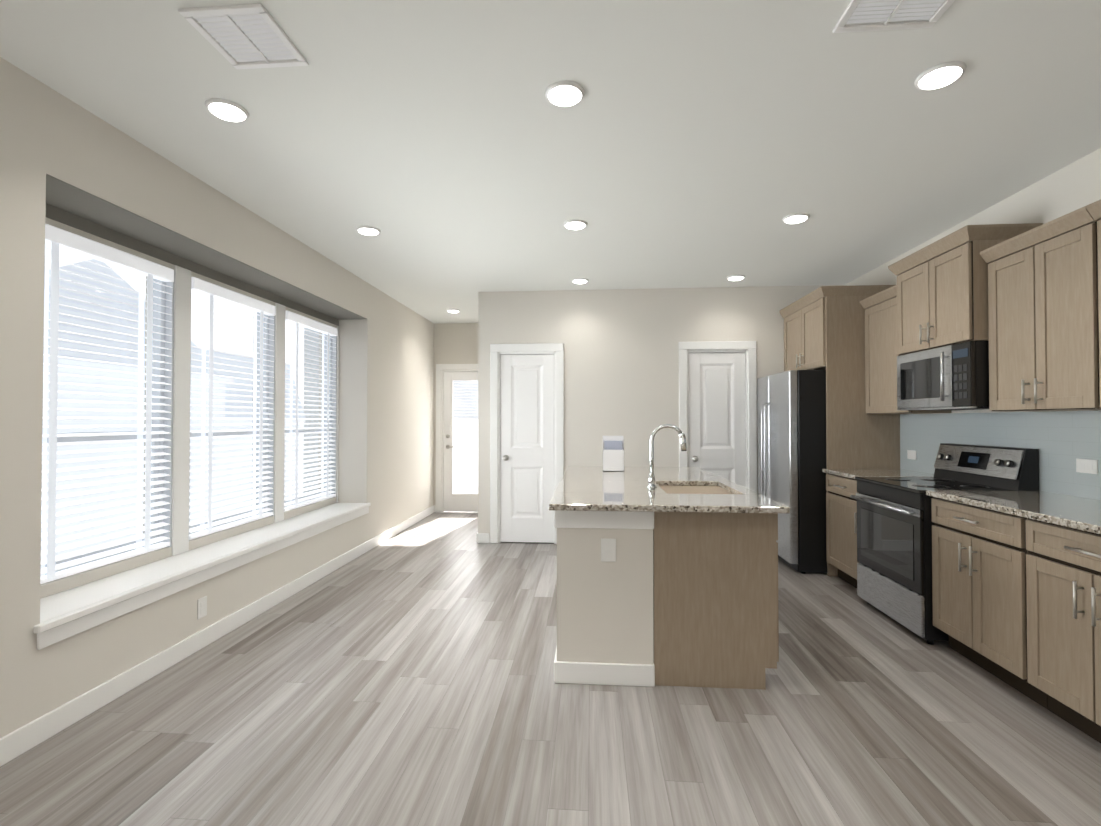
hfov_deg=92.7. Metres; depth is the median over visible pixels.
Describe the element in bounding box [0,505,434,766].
baseboard
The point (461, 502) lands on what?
hall door
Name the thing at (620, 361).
wall
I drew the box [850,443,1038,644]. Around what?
range
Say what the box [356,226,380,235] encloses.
recessed light
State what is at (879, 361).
upper cabinet
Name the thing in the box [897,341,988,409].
microwave
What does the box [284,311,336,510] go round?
window blind
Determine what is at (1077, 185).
wall
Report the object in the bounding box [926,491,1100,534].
countertop
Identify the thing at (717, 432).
door
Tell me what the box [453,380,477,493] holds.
backdrop
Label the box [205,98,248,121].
recessed light
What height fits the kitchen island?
0.888 m
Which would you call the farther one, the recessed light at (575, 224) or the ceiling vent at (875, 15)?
the recessed light at (575, 224)
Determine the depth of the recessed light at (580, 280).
5.25 m
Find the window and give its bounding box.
[33,174,370,649]
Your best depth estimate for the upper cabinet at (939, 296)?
3.33 m
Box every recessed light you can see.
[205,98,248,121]
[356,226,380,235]
[446,309,459,312]
[545,81,584,106]
[564,220,586,229]
[572,278,588,283]
[727,275,744,280]
[783,213,809,223]
[914,61,966,90]
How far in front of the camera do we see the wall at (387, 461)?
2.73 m
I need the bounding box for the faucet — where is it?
[648,424,686,487]
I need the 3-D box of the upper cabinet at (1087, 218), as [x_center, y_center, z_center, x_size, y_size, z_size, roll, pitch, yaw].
[2.643,-0.496,2.084,0.292,0.945,0.817,0,-1,4]
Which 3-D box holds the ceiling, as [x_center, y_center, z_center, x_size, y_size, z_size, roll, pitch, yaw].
[0.176,-1.434,2.383,5.544,0.120,10.480,0,-1,4]
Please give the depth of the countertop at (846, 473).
4.15 m
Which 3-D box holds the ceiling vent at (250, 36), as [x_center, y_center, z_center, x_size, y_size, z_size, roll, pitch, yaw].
[-1.112,-1.374,1.931,0.300,0.012,0.300,0,-1,4]
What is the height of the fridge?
1.770 m
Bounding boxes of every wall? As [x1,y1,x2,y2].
[0,57,435,737]
[436,323,475,497]
[476,285,843,532]
[844,148,1100,413]
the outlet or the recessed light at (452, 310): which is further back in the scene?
the recessed light at (452, 310)
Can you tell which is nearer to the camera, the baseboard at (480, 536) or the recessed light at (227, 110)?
the recessed light at (227, 110)
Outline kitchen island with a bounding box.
[554,512,778,689]
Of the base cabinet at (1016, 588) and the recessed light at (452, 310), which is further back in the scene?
the recessed light at (452, 310)
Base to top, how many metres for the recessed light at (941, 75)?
0.017 m
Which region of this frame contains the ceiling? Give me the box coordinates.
[0,0,1100,323]
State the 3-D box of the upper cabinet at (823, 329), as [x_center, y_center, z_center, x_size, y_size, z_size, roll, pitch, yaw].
[2.703,-0.738,4.981,0.622,0.680,0.929,0,-1,4]
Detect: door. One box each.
[443,372,477,511]
[500,354,553,542]
[689,352,745,487]
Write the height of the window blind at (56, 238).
1.704 m
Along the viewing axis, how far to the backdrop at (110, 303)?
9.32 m
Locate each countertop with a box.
[548,466,789,515]
[822,467,933,478]
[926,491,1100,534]
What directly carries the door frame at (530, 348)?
attached to the wall at (620, 361)
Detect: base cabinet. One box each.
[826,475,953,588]
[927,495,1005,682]
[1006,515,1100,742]
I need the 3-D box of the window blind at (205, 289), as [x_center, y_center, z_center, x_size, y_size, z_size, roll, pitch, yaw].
[-2.316,-0.028,3.851,0.064,1.704,0.888,0,-1,4]
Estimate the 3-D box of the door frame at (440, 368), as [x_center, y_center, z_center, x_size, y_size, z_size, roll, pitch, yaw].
[-1.158,0.364,7.639,1.000,2.149,0.158,0,-1,4]
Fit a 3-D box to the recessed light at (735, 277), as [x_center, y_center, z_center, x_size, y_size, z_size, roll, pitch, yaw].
[1.823,-1.326,5.162,0.172,0.017,0.172,0,-1,4]
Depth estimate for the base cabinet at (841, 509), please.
4.23 m
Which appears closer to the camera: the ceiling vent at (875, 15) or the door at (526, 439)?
the ceiling vent at (875, 15)
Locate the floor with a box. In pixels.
[0,511,1100,825]
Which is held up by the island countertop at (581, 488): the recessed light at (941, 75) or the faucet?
the faucet
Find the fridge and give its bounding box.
[757,370,826,573]
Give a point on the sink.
(667, 487)
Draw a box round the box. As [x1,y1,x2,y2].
[603,436,623,470]
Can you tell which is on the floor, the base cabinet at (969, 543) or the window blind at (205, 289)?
the base cabinet at (969, 543)
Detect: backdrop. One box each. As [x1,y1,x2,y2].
[45,244,305,558]
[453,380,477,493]
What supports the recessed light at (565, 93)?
in the ceiling
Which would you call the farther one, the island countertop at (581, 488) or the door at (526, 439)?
the door at (526, 439)
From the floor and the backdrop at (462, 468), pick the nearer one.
the floor
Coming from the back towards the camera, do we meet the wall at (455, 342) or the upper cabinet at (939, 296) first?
the wall at (455, 342)
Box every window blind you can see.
[41,223,173,583]
[189,277,275,538]
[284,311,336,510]
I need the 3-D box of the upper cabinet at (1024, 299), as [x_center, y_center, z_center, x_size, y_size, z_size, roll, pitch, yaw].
[2.693,-0.487,2.719,0.292,0.945,0.739,0,-1,4]
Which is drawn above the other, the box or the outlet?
the box
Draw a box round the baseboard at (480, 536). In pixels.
[477,533,487,542]
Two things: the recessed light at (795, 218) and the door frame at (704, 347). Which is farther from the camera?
the door frame at (704, 347)
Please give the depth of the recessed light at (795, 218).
3.62 m
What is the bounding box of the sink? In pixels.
[660,484,731,491]
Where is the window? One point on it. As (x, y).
(72, 612)
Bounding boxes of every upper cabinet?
[783,285,890,374]
[863,287,950,414]
[891,223,1038,358]
[983,211,1074,410]
[1075,199,1100,410]
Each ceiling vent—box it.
[178,4,308,68]
[833,0,954,32]
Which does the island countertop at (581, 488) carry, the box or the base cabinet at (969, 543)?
the box
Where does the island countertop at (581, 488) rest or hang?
on the kitchen island
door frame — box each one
[435,364,477,512]
[490,343,563,543]
[679,341,756,491]

